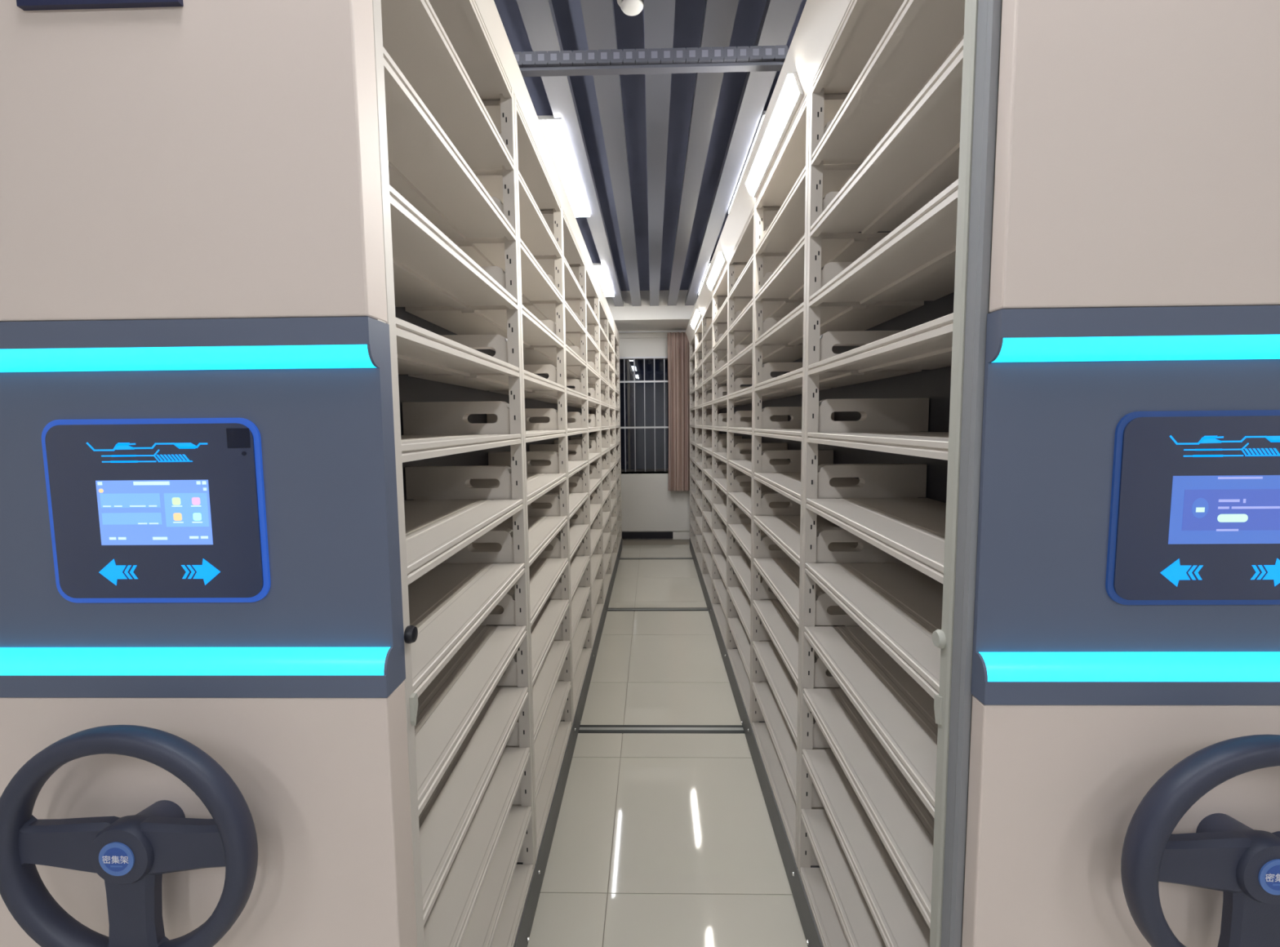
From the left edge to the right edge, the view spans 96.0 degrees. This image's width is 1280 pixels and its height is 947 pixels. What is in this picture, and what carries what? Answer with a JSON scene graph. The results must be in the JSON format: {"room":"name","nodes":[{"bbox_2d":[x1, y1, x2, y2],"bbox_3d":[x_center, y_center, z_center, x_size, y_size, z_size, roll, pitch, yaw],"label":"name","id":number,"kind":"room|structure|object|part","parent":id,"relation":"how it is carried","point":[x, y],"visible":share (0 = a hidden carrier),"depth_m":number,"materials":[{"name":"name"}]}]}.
{"room":"archive storage room","nodes":[
{"label":"archive storage room","id":0,"kind":"room"},
{"bbox_2d":[493,0,806,306],"bbox_3d":[0.052,-1.747,2.253,7.232,0.320,11.200,0,5,1],"label":"ceiling","id":1,"kind":"structure","parent":0,"point":[660,159],"depth_m":2.82,"materials":[{"name":"metal"}]},
{"bbox_2d":[537,115,590,217],"bbox_3d":[-0.399,-1.667,3.229,0.112,0.030,1.220,0,5,1],"label":"recessed light","id":2,"kind":"object","parent":1,"relation":"in","point":[553,129],"visible":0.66,"depth_m":3.02,"materials":[{"name":"white"}]},
{"bbox_2d":[592,262,614,296],"bbox_3d":[-0.347,-1.884,5.664,0.112,0.030,1.220,0,5,1],"label":"recessed light","id":3,"kind":"object","parent":1,"relation":"in","point":[601,270],"visible":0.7,"depth_m":5.49,"materials":[{"name":"white"}]},
{"bbox_2d":[617,0,644,15],"bbox_3d":[-0.028,-1.639,1.913,0.100,0.194,0.100,0,5,1],"label":"smoke detector","id":4,"kind":"object","parent":1,"relation":"attached to","point":[629,7],"visible":0.98,"depth_m":1.91,"materials":[{"name":"white"}]},
{"bbox_2d":[698,261,711,293],"bbox_3d":[0.677,-1.892,5.641,0.112,0.030,1.220,0,5,1],"label":"recessed light","id":5,"kind":"object","parent":1,"relation":"in","point":[709,261],"visible":0.21,"depth_m":5.49,"materials":[{"name":"white"}]},
{"bbox_2d":[728,111,765,213],"bbox_3d":[0.626,-1.675,3.207,0.112,0.030,1.220,0,5,1],"label":"recessed light","id":6,"kind":"object","parent":1,"relation":"in","point":[764,112],"visible":0.24,"depth_m":3.01,"materials":[{"name":"white"}]},
{"bbox_2d":[617,329,689,539],"bbox_3d":[0.167,-0.749,7.848,7.200,3.300,0.230,0,5,1],"label":"wall","id":7,"kind":"structure","parent":0,"point":[647,504],"depth_m":7.83,"materials":[{"name":"white paint"}]},
{"bbox_2d":[619,337,668,473],"bbox_3d":[-0.148,-1.032,7.955,2.070,2.400,0.420,0,5,1],"label":"window","id":8,"kind":"structure","parent":7,"relation":"in","point":[643,362],"depth_m":8.12,"materials":[{"name":"glass"}]},
{"bbox_3d":[-0.141,-0.012,7.900,1.870,0.022,0.130,0,5,1],"label":"sill","id":9,"kind":"part","parent":8,"relation":"part of","materials":[{"name":"grey"}]},
{"bbox_2d":[604,289,699,330],"bbox_3d":[0.144,-2.042,7.256,7.200,0.340,0.780,0,5,1],"label":"beam","id":10,"kind":"structure","parent":7,"relation":"attached to","point":[628,317],"depth_m":6.88,"materials":[{"name":"white paint"}]},
{"bbox_2d":[617,330,689,491],"bbox_3d":[0.037,-0.816,7.662,2.150,2.099,0.194,0,5,1],"label":"curtain","id":11,"kind":"object","parent":7,"relation":"hanging from","point":[678,363],"visible":0.78,"depth_m":7.59,"materials":[{"name":"fabric"}]},
{"bbox_3d":[0.026,-1.847,7.512,2.150,0.018,0.018,0,5,1],"label":"rail","id":12,"kind":"part","parent":11,"relation":"part of","materials":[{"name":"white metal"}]},
{"bbox_3d":[0.026,0.395,7.852,2.300,0.787,0.030,0,5,1],"label":"wall panel","id":13,"kind":"part","parent":7,"relation":"part of","materials":[{"name":"white paint"}]},
{"bbox_2d":[622,531,689,539],"bbox_3d":[0.130,0.851,7.893,2.500,0.105,0.025,0,5,1],"label":"baseboard","id":14,"kind":"structure","parent":7,"relation":"attached to","point":[624,535],"depth_m":7.88,"materials":[{"name":"black"}]},
{"bbox_2d":[527,538,808,946],"bbox_3d":[0.068,1.416,2.585,7.200,0.080,11.300,0,5,1],"label":"floor","id":15,"kind":"structure","parent":0,"point":[660,839],"depth_m":2.40,"materials":[{"name":"beige tile"}]},
{"bbox_2d":[0,0,622,946],"bbox_3d":[-0.656,-0.093,4.002,0.718,2.675,6.500,0,5,1],"label":"shelving unit","id":16,"kind":"object","parent":15,"relation":"on","point":[310,517],"visible":1,"depth_m":0.87,"materials":[{"name":"beige"}]},
{"bbox_3d":[-0.724,0.058,0.861,0.312,0.262,0.003,0,5,1],"label":"glass plate","id":17,"kind":"part","parent":16,"relation":"part of","materials":[{"name":"blue"}]},
{"bbox_3d":[-0.724,0.057,0.864,0.328,0.278,0.004,0,5,1],"label":"control panel","id":18,"kind":"part","parent":16,"relation":"part of","materials":[{"name":"blue"}]},
{"bbox_3d":[-0.738,-0.673,0.807,0.704,0.908,0.064,0,5,1],"label":"panel","id":19,"kind":"part","parent":16,"relation":"part of","materials":[{"name":"beige paint"}]},
{"bbox_3d":[-0.722,0.894,0.947,0.704,1.125,0.064,0,5,1],"label":"panel","id":20,"kind":"part","parent":16,"relation":"part of","materials":[{"name":"beige paint"}]},
{"bbox_3d":[-0.369,0.260,0.932,0.015,0.029,0.029,0,5,1],"label":"bumper knob","id":21,"kind":"part","parent":16,"relation":"part of","materials":[{"name":"black rubber"}]},
{"bbox_3d":[-0.558,-0.171,1.781,0.334,0.100,0.046,0,5,1],"label":"plate","id":22,"kind":"part","parent":16,"relation":"part of","materials":[{"name":"metal"}]},
{"bbox_3d":[-0.556,0.028,1.799,0.334,0.100,0.046,0,5,1],"label":"plate","id":23,"kind":"part","parent":16,"relation":"part of","materials":[{"name":"metal"}]},
{"bbox_3d":[-0.559,-0.370,1.763,0.334,0.100,0.046,0,5,1],"label":"plate","id":24,"kind":"part","parent":16,"relation":"part of","materials":[{"name":"metal"}]},
{"bbox_3d":[-0.554,0.226,1.816,0.334,0.100,0.046,0,5,1],"label":"plate","id":25,"kind":"part","parent":16,"relation":"part of","materials":[{"name":"metal"}]},
{"bbox_3d":[-0.565,-0.966,1.710,0.334,0.100,0.046,0,5,1],"label":"plate","id":26,"kind":"part","parent":16,"relation":"part of","materials":[{"name":"metal"}]},
{"bbox_3d":[-0.561,-0.569,1.746,0.334,0.100,0.046,0,5,1],"label":"plate","id":27,"kind":"part","parent":16,"relation":"part of","materials":[{"name":"metal"}]},
{"bbox_3d":[-0.563,-0.767,1.728,0.334,0.100,0.046,0,5,1],"label":"plate","id":28,"kind":"part","parent":16,"relation":"part of","materials":[{"name":"metal"}]},
{"bbox_3d":[-0.552,0.425,1.834,0.334,0.100,0.046,0,5,1],"label":"plate","id":29,"kind":"part","parent":16,"relation":"part of","materials":[{"name":"metal"}]},
{"bbox_3d":[-0.550,0.624,1.852,0.334,0.100,0.046,0,5,1],"label":"plate","id":30,"kind":"part","parent":16,"relation":"part of","materials":[{"name":"metal"}]},
{"bbox_3d":[-0.548,0.823,1.869,0.334,0.100,0.046,0,5,1],"label":"plate","id":31,"kind":"part","parent":16,"relation":"part of","materials":[{"name":"metal"}]},
{"bbox_3d":[-0.546,1.021,1.887,0.334,0.100,0.046,0,5,1],"label":"plate","id":32,"kind":"part","parent":16,"relation":"part of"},
{"bbox_3d":[-0.544,1.220,1.905,0.334,0.100,0.046,0,5,1],"label":"plate","id":33,"kind":"part","parent":16,"relation":"part of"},
{"bbox_3d":[-0.538,-0.251,2.677,0.334,0.100,0.046,0,5,1],"label":"plate","id":34,"kind":"part","parent":16,"relation":"part of","materials":[{"name":"metal"}]},
{"bbox_3d":[-0.536,-0.052,2.695,0.334,0.100,0.046,0,5,1],"label":"plate","id":35,"kind":"part","parent":16,"relation":"part of","materials":[{"name":"metal"}]},
{"bbox_3d":[-0.540,-0.450,2.660,0.334,0.100,0.046,0,5,1],"label":"plate","id":36,"kind":"part","parent":16,"relation":"part of","materials":[{"name":"metal"}]},
{"bbox_3d":[-0.535,0.147,2.713,0.334,0.100,0.046,0,5,1],"label":"plate","id":37,"kind":"part","parent":16,"relation":"part of","materials":[{"name":"metal"}]},
{"bbox_3d":[-0.330,-1.376,3.947,0.016,0.117,6.322,0,5,1],"label":"header panel","id":38,"kind":"part","parent":16,"relation":"part of","materials":[{"name":"metal"}]},
{"bbox_3d":[-0.542,-0.648,2.642,0.334,0.100,0.046,0,5,1],"label":"plate","id":39,"kind":"part","parent":16,"relation":"part of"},
{"bbox_3d":[-0.533,0.345,2.730,0.334,0.100,0.046,0,5,1],"label":"plate","id":40,"kind":"part","parent":16,"relation":"part of","materials":[{"name":"metal"}]},
{"bbox_3d":[-0.544,-0.847,2.624,0.334,0.100,0.046,0,5,1],"label":"plate","id":41,"kind":"part","parent":16,"relation":"part of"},
{"bbox_3d":[-0.531,0.544,2.748,0.334,0.100,0.046,0,5,1],"label":"plate","id":42,"kind":"part","parent":16,"relation":"part of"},
{"bbox_3d":[-0.519,-0.331,3.574,0.334,0.100,0.046,0,5,1],"label":"plate","id":43,"kind":"part","parent":16,"relation":"part of","materials":[{"name":"metal"}]},
{"bbox_3d":[-0.517,-0.132,3.591,0.334,0.100,0.046,0,5,1],"label":"plate","id":44,"kind":"part","parent":16,"relation":"part of","materials":[{"name":"metal"}]},
{"bbox_3d":[-0.529,0.743,2.766,0.334,0.100,0.046,0,5,1],"label":"plate","id":45,"kind":"part","parent":16,"relation":"part of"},
{"bbox_3d":[-0.527,0.941,2.783,0.334,0.100,0.046,0,5,1],"label":"plate","id":46,"kind":"part","parent":16,"relation":"part of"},
{"bbox_3d":[-0.525,1.140,2.801,0.334,0.100,0.046,0,5,1],"label":"plate","id":47,"kind":"part","parent":16,"relation":"part of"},
{"bbox_3d":[-0.515,0.067,3.609,0.334,0.100,0.046,0,5,1],"label":"plate","id":48,"kind":"part","parent":16,"relation":"part of","materials":[{"name":"metal"}]},
{"bbox_3d":[-0.521,-0.529,3.556,0.334,0.100,0.046,0,5,1],"label":"plate","id":49,"kind":"part","parent":16,"relation":"part of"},
{"bbox_3d":[-0.523,-0.728,3.538,0.334,0.100,0.046,0,5,1],"label":"plate","id":50,"kind":"part","parent":16,"relation":"part of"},
{"bbox_3d":[-0.498,-0.212,4.487,0.334,0.100,0.046,0,5,1],"label":"plate","id":51,"kind":"part","parent":16,"relation":"part of","materials":[{"name":"metal"}]},
{"bbox_3d":[-0.513,0.266,3.627,0.334,0.100,0.046,0,5,1],"label":"plate","id":52,"kind":"part","parent":16,"relation":"part of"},
{"bbox_3d":[-0.512,0.464,3.644,0.334,0.100,0.046,0,5,1],"label":"plate","id":53,"kind":"part","parent":16,"relation":"part of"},
{"bbox_3d":[-0.500,-0.410,4.470,0.334,0.100,0.046,0,5,1],"label":"plate","id":54,"kind":"part","parent":16,"relation":"part of","materials":[{"name":"metal"}]},
{"bbox_3d":[-0.510,0.663,3.662,0.334,0.100,0.046,0,5,1],"label":"plate","id":55,"kind":"part","parent":16,"relation":"part of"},
{"bbox_3d":[-0.502,-0.609,4.452,0.334,0.100,0.046,0,5,1],"label":"plate","id":56,"kind":"part","parent":16,"relation":"part of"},
{"bbox_3d":[-0.508,0.862,3.679,0.334,0.100,0.046,0,5,1],"label":"plate","id":57,"kind":"part","parent":16,"relation":"part of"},
{"bbox_3d":[-0.496,-0.013,4.505,0.334,0.100,0.046,0,5,1],"label":"plate","id":58,"kind":"part","parent":16,"relation":"part of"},
{"bbox_3d":[-0.479,-0.292,5.384,0.334,0.100,0.046,0,5,1],"label":"plate","id":59,"kind":"part","parent":16,"relation":"part of","materials":[{"name":"metal"}]},
{"bbox_3d":[-0.504,-0.808,4.434,0.334,0.100,0.046,0,5,1],"label":"plate","id":60,"kind":"part","parent":16,"relation":"part of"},
{"bbox_3d":[-0.494,0.186,4.523,0.334,0.100,0.046,0,5,1],"label":"plate","id":61,"kind":"part","parent":16,"relation":"part of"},
{"bbox_3d":[-0.492,0.384,4.540,0.334,0.100,0.046,0,5,1],"label":"plate","id":62,"kind":"part","parent":16,"relation":"part of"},
{"bbox_3d":[-0.490,0.583,4.558,0.334,0.100,0.046,0,5,1],"label":"plate","id":63,"kind":"part","parent":16,"relation":"part of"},
{"bbox_3d":[-0.483,-0.689,5.348,0.334,0.100,0.046,0,5,1],"label":"plate","id":64,"kind":"part","parent":16,"relation":"part of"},
{"bbox_3d":[-0.481,-0.490,5.366,0.334,0.100,0.046,0,5,1],"label":"plate","id":65,"kind":"part","parent":16,"relation":"part of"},
{"bbox_3d":[-0.477,-0.093,5.401,0.334,0.100,0.046,0,5,1],"label":"plate","id":66,"kind":"part","parent":16,"relation":"part of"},
{"bbox_3d":[-0.460,-0.371,6.280,0.334,0.100,0.046,0,5,1],"label":"plate","id":67,"kind":"part","parent":16,"relation":"part of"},
{"bbox_3d":[-0.475,0.106,5.419,0.334,0.100,0.046,0,5,1],"label":"plate","id":68,"kind":"part","parent":16,"relation":"part of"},
{"bbox_3d":[-0.462,-0.570,6.262,0.334,0.100,0.046,0,5,1],"label":"plate","id":69,"kind":"part","parent":16,"relation":"part of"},
{"bbox_3d":[-0.485,-0.888,5.331,0.334,0.100,0.046,0,5,1],"label":"plate","id":70,"kind":"part","parent":16,"relation":"part of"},
{"bbox_3d":[-0.441,-0.451,7.176,0.334,0.100,0.046,0,5,1],"label":"plate","id":71,"kind":"part","parent":16,"relation":"part of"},
{"bbox_3d":[-0.473,0.305,5.437,0.334,0.100,0.046,0,5,1],"label":"plate","id":72,"kind":"part","parent":16,"relation":"part of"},
{"bbox_3d":[-0.471,0.503,5.454,0.334,0.100,0.046,0,5,1],"label":"plate","id":73,"kind":"part","parent":16,"relation":"part of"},
{"bbox_3d":[-0.592,-0.382,7.227,0.700,2.673,0.021,0,5,1],"label":"panel","id":74,"kind":"part","parent":16,"relation":"part of","materials":[{"name":"beige paint"}]},
{"bbox_3d":[-0.458,-0.173,6.298,0.334,0.100,0.046,0,5,1],"label":"plate","id":75,"kind":"part","parent":16,"relation":"part of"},
{"bbox_3d":[-0.456,0.026,6.315,0.334,0.100,0.046,0,5,1],"label":"plate","id":76,"kind":"part","parent":16,"relation":"part of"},
{"bbox_3d":[-0.439,-0.253,7.194,0.334,0.100,0.046,0,5,1],"label":"plate","id":77,"kind":"part","parent":16,"relation":"part of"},
{"bbox_2d":[513,44,787,76],"bbox_3d":[0.007,-1.318,1.897,0.952,0.124,0.047,0,5,1],"label":"cable tray","id":78,"kind":"object","parent":16,"relation":"attached to","point":[752,58],"visible":0.93,"depth_m":1.88,"materials":[{"name":"grey plastic"}]},
{"bbox_2d":[619,557,693,559],"bbox_3d":[0.157,1.002,6.789,6.800,0.007,0.080,0,5,1],"label":"trim","id":79,"kind":"structure","parent":15,"relation":"on","point":[620,557],"depth_m":6.78,"materials":[{"name":"grey metal"}]},
{"bbox_2d":[607,607,707,611],"bbox_3d":[0.118,1.167,4.941,6.800,0.007,0.080,0,5,1],"label":"trim","id":80,"kind":"structure","parent":15,"relation":"on","point":[691,608],"depth_m":4.93,"materials":[{"name":"grey metal"}]},
{"bbox_2d":[577,724,744,733],"bbox_3d":[0.077,1.338,3.015,6.800,0.007,0.080,0,5,1],"label":"trim","id":81,"kind":"structure","parent":15,"relation":"on","point":[713,729],"depth_m":3.01,"materials":[{"name":"grey metal"}]},
{"bbox_2d":[685,0,1279,946],"bbox_3d":[0.876,-0.114,3.961,0.758,2.692,6.512,0,5,1],"label":"shelving unit","id":82,"kind":"object","parent":15,"relation":"on","point":[982,331],"visible":1,"depth_m":0.84,"materials":[{"name":"beige"}]},
{"bbox_2d":[690,308,701,329],"bbox_3d":[0.550,-1.520,5.704,0.048,0.062,0.800,0,5,1],"label":"lamp","id":83,"kind":"object","parent":82,"relation":"attached to","point":[695,321],"depth_m":5.61,"materials":[{"name":"white"}]},
{"bbox_3d":[0.802,0.219,6.306,0.334,0.100,0.046,0,5,1],"label":"plate","id":84,"kind":"part","parent":82,"relation":"part of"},
{"bbox_3d":[0.804,0.418,6.323,0.334,0.100,0.046,0,5,1],"label":"plate","id":85,"kind":"part","parent":82,"relation":"part of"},
{"bbox_3d":[0.817,-0.258,7.167,0.334,0.100,0.046,0,5,1],"label":"plate","id":86,"kind":"part","parent":82,"relation":"part of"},
{"bbox_3d":[0.800,0.020,6.288,0.334,0.100,0.046,0,5,1],"label":"plate","id":87,"kind":"part","parent":82,"relation":"part of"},
{"bbox_3d":[0.970,-0.403,7.192,0.700,2.690,0.021,0,5,1],"label":"panel","id":88,"kind":"part","parent":82,"relation":"part of","materials":[{"name":"beige paint"}]},
{"bbox_3d":[0.792,-0.775,6.217,0.334,0.100,0.046,0,5,1],"label":"plate","id":89,"kind":"part","parent":82,"relation":"part of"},
{"bbox_3d":[0.794,-0.576,6.235,0.334,0.100,0.046,0,5,1],"label":"plate","id":90,"kind":"part","parent":82,"relation":"part of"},
{"bbox_3d":[0.798,-0.178,6.270,0.334,0.100,0.046,0,5,1],"label":"plate","id":91,"kind":"part","parent":82,"relation":"part of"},
{"bbox_3d":[0.815,-0.457,7.149,0.334,0.100,0.046,0,5,1],"label":"plate","id":92,"kind":"part","parent":82,"relation":"part of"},
{"bbox_3d":[0.787,0.696,5.445,0.334,0.100,0.046,0,5,1],"label":"plate","id":93,"kind":"part","parent":82,"relation":"part of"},
{"bbox_3d":[0.771,-0.894,5.303,0.334,0.100,0.046,0,5,1],"label":"plate","id":94,"kind":"part","parent":82,"relation":"part of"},
{"bbox_3d":[0.783,0.299,5.409,0.334,0.100,0.046,0,5,1],"label":"plate","id":95,"kind":"part","parent":82,"relation":"part of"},
{"bbox_3d":[0.785,0.497,5.427,0.334,0.100,0.046,0,5,1],"label":"plate","id":96,"kind":"part","parent":82,"relation":"part of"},
{"bbox_3d":[0.796,-0.377,6.253,0.334,0.100,0.046,0,5,1],"label":"plate","id":97,"kind":"part","parent":82,"relation":"part of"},
{"bbox_3d":[0.781,0.100,5.392,0.334,0.100,0.046,0,5,1],"label":"plate","id":98,"kind":"part","parent":82,"relation":"part of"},
{"bbox_3d":[0.779,-0.099,5.374,0.334,0.100,0.046,0,5,1],"label":"plate","id":99,"kind":"part","parent":82,"relation":"part of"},
{"bbox_2d":[706,250,726,290],"bbox_3d":[0.511,-1.361,3.912,0.048,0.062,0.800,0,5,1],"label":"lamp","id":100,"kind":"object","parent":82,"relation":"attached to","point":[719,266],"depth_m":3.81,"materials":[{"name":"white"}]},
{"bbox_3d":[0.773,-0.695,5.321,0.334,0.100,0.046,0,5,1],"label":"plate","id":101,"kind":"part","parent":82,"relation":"part of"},
{"bbox_3d":[0.775,-0.496,5.339,0.334,0.100,0.046,0,5,1],"label":"plate","id":102,"kind":"part","parent":82,"relation":"part of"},
{"bbox_3d":[0.768,0.776,4.548,0.334,0.100,0.046,0,5,1],"label":"plate","id":103,"kind":"part","parent":82,"relation":"part of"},
{"bbox_3d":[0.750,-1.012,4.390,0.334,0.100,0.046,0,5,1],"label":"plate","id":104,"kind":"part","parent":82,"relation":"part of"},
{"bbox_3d":[0.766,0.577,4.531,0.334,0.100,0.046,0,5,1],"label":"plate","id":105,"kind":"part","parent":82,"relation":"part of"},
{"bbox_3d":[0.764,0.379,4.513,0.334,0.100,0.046,0,5,1],"label":"plate","id":106,"kind":"part","parent":82,"relation":"part of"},
{"bbox_3d":[0.752,-0.814,4.407,0.334,0.100,0.046,0,5,1],"label":"plate","id":107,"kind":"part","parent":82,"relation":"part of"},
{"bbox_3d":[0.777,-0.297,5.356,0.334,0.100,0.046,0,5,1],"label":"plate","id":108,"kind":"part","parent":82,"relation":"part of","materials":[{"name":"metal"}]},
{"bbox_3d":[0.762,0.180,4.495,0.334,0.100,0.046,0,5,1],"label":"plate","id":109,"kind":"part","parent":82,"relation":"part of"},
{"bbox_3d":[0.760,-0.019,4.478,0.334,0.100,0.046,0,5,1],"label":"plate","id":110,"kind":"part","parent":82,"relation":"part of","materials":[{"name":"metal"}]},
{"bbox_3d":[0.754,-0.615,4.425,0.334,0.100,0.046,0,5,1],"label":"plate","id":111,"kind":"part","parent":82,"relation":"part of","materials":[{"name":"metal"}]},
{"bbox_3d":[0.756,-0.416,4.442,0.334,0.100,0.046,0,5,1],"label":"plate","id":112,"kind":"part","parent":82,"relation":"part of","materials":[{"name":"metal"}]},
{"bbox_3d":[0.758,-0.218,4.460,0.334,0.100,0.046,0,5,1],"label":"plate","id":113,"kind":"part","parent":82,"relation":"part of","materials":[{"name":"metal"}]},
{"bbox_3d":[0.751,1.054,3.670,0.334,0.100,0.046,0,5,1],"label":"plate","id":114,"kind":"part","parent":82,"relation":"part of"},
{"bbox_3d":[0.749,0.856,3.652,0.334,0.100,0.046,0,5,1],"label":"plate","id":115,"kind":"part","parent":82,"relation":"part of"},
{"bbox_3d":[0.747,0.657,3.635,0.334,0.100,0.046,0,5,1],"label":"plate","id":116,"kind":"part","parent":82,"relation":"part of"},
{"bbox_3d":[0.731,-0.933,3.493,0.334,0.100,0.046,0,5,1],"label":"plate","id":117,"kind":"part","parent":82,"relation":"part of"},
{"bbox_3d":[0.745,0.458,3.617,0.334,0.100,0.046,0,5,1],"label":"plate","id":118,"kind":"part","parent":82,"relation":"part of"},
{"bbox_3d":[0.733,-0.734,3.511,0.334,0.100,0.046,0,5,1],"label":"plate","id":119,"kind":"part","parent":82,"relation":"part of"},
{"bbox_3d":[0.743,0.260,3.599,0.334,0.100,0.046,0,5,1],"label":"plate","id":120,"kind":"part","parent":82,"relation":"part of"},
{"bbox_3d":[0.735,-0.535,3.529,0.334,0.100,0.046,0,5,1],"label":"plate","id":121,"kind":"part","parent":82,"relation":"part of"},
{"bbox_3d":[0.741,0.061,3.582,0.334,0.100,0.046,0,5,1],"label":"plate","id":122,"kind":"part","parent":82,"relation":"part of","materials":[{"name":"metal"}]},
{"bbox_3d":[0.737,-0.337,3.546,0.334,0.100,0.046,0,5,1],"label":"plate","id":123,"kind":"part","parent":82,"relation":"part of","materials":[{"name":"metal"}]},
{"bbox_3d":[0.739,-0.138,3.564,0.334,0.100,0.046,0,5,1],"label":"plate","id":124,"kind":"part","parent":82,"relation":"part of","materials":[{"name":"metal"}]},
{"bbox_3d":[0.731,1.134,2.774,0.334,0.100,0.046,0,5,1],"label":"plate","id":125,"kind":"part","parent":82,"relation":"part of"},
{"bbox_3d":[0.730,0.935,2.756,0.334,0.100,0.046,0,5,1],"label":"plate","id":126,"kind":"part","parent":82,"relation":"part of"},
{"bbox_3d":[0.710,-1.052,2.579,0.334,0.100,0.046,0,5,1],"label":"plate","id":127,"kind":"part","parent":82,"relation":"part of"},
{"bbox_3d":[0.728,0.737,2.738,0.334,0.100,0.046,0,5,1],"label":"plate","id":128,"kind":"part","parent":82,"relation":"part of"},
{"bbox_3d":[0.712,-0.853,2.597,0.334,0.100,0.046,0,5,1],"label":"plate","id":129,"kind":"part","parent":82,"relation":"part of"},
{"bbox_3d":[0.523,-1.389,3.922,0.066,0.138,6.334,0,5,1],"label":"header panel","id":130,"kind":"part","parent":82,"relation":"part of","materials":[{"name":"metal"}]},
{"bbox_3d":[0.726,0.538,2.721,0.334,0.100,0.046,0,5,1],"label":"plate","id":131,"kind":"part","parent":82,"relation":"part of","materials":[{"name":"metal"}]},
{"bbox_3d":[0.714,-0.654,2.615,0.334,0.100,0.046,0,5,1],"label":"plate","id":132,"kind":"part","parent":82,"relation":"part of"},
{"bbox_2d":[744,71,803,197],"bbox_3d":[0.473,-1.201,2.119,0.048,0.062,0.800,0,5,1],"label":"lamp","id":133,"kind":"object","parent":82,"relation":"attached to","point":[789,102],"depth_m":1.98,"materials":[{"name":"white"}]},
{"bbox_3d":[0.724,0.339,2.703,0.334,0.100,0.046,0,5,1],"label":"plate","id":134,"kind":"part","parent":82,"relation":"part of","materials":[{"name":"metal"}]},
{"bbox_3d":[0.716,-0.455,2.632,0.334,0.100,0.046,0,5,1],"label":"plate","id":135,"kind":"part","parent":82,"relation":"part of","materials":[{"name":"metal"}]},
{"bbox_3d":[0.722,0.141,2.685,0.334,0.100,0.046,0,5,1],"label":"plate","id":136,"kind":"part","parent":82,"relation":"part of","materials":[{"name":"metal"}]},
{"bbox_3d":[0.720,-0.058,2.668,0.334,0.100,0.046,0,5,1],"label":"plate","id":137,"kind":"part","parent":82,"relation":"part of","materials":[{"name":"metal"}]},
{"bbox_3d":[0.718,-0.257,2.650,0.334,0.100,0.046,0,5,1],"label":"plate","id":138,"kind":"part","parent":82,"relation":"part of","materials":[{"name":"metal"}]},
{"bbox_3d":[0.712,1.214,1.877,0.334,0.100,0.046,0,5,1],"label":"plate","id":139,"kind":"part","parent":82,"relation":"part of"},
{"bbox_3d":[0.710,1.015,1.860,0.334,0.100,0.046,0,5,1],"label":"plate","id":140,"kind":"part","parent":82,"relation":"part of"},
{"bbox_3d":[0.708,0.817,1.842,0.334,0.100,0.046,0,5,1],"label":"plate","id":141,"kind":"part","parent":82,"relation":"part of","materials":[{"name":"metal"}]},
{"bbox_3d":[0.707,0.618,1.824,0.334,0.100,0.046,0,5,1],"label":"plate","id":142,"kind":"part","parent":82,"relation":"part of","materials":[{"name":"metal"}]},
{"bbox_3d":[0.695,-0.574,1.718,0.334,0.100,0.046,0,5,1],"label":"plate","id":143,"kind":"part","parent":82,"relation":"part of","materials":[{"name":"metal"}]},
{"bbox_3d":[0.705,0.419,1.807,0.334,0.100,0.046,0,5,1],"label":"plate","id":144,"kind":"part","parent":82,"relation":"part of","materials":[{"name":"metal"}]},
{"bbox_3d":[0.691,-0.972,1.683,0.334,0.100,0.046,0,5,1],"label":"plate","id":145,"kind":"part","parent":82,"relation":"part of","materials":[{"name":"metal"}]},
{"bbox_3d":[0.693,-0.773,1.701,0.334,0.100,0.046,0,5,1],"label":"plate","id":146,"kind":"part","parent":82,"relation":"part of","materials":[{"name":"metal"}]},
{"bbox_3d":[0.703,0.221,1.789,0.334,0.100,0.046,0,5,1],"label":"plate","id":147,"kind":"part","parent":82,"relation":"part of","materials":[{"name":"metal"}]},
{"bbox_3d":[0.697,-0.376,1.736,0.334,0.100,0.046,0,5,1],"label":"plate","id":148,"kind":"part","parent":82,"relation":"part of","materials":[{"name":"metal"}]},
{"bbox_3d":[0.701,0.022,1.771,0.334,0.100,0.046,0,5,1],"label":"plate","id":149,"kind":"part","parent":82,"relation":"part of","materials":[{"name":"metal"}]},
{"bbox_3d":[0.699,-0.177,1.754,0.334,0.100,0.046,0,5,1],"label":"plate","id":150,"kind":"part","parent":82,"relation":"part of","materials":[{"name":"metal"}]},
{"bbox_3d":[0.477,0.263,0.917,0.012,0.030,0.030,0,5,1],"label":"bumper knob","id":151,"kind":"part","parent":82,"relation":"part of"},
{"bbox_3d":[0.848,0.886,0.885,0.695,1.121,0.034,0,5,1],"label":"panel","id":152,"kind":"part","parent":82,"relation":"part of","materials":[{"name":"beige paint"}]},
{"bbox_3d":[0.832,-0.681,0.746,0.695,0.912,0.034,0,5,1],"label":"panel","id":153,"kind":"part","parent":82,"relation":"part of","materials":[{"name":"beige paint"}]},
{"bbox_3d":[0.836,0.050,0.818,0.328,0.278,0.004,0,5,1],"label":"control panel","id":154,"kind":"part","parent":82,"relation":"part of","materials":[{"name":"blue"}]},
{"bbox_3d":[0.836,0.050,0.815,0.312,0.262,0.003,0,5,1],"label":"glass plate","id":155,"kind":"part","parent":82,"relation":"part of","materials":[{"name":"blue"}]}
]}

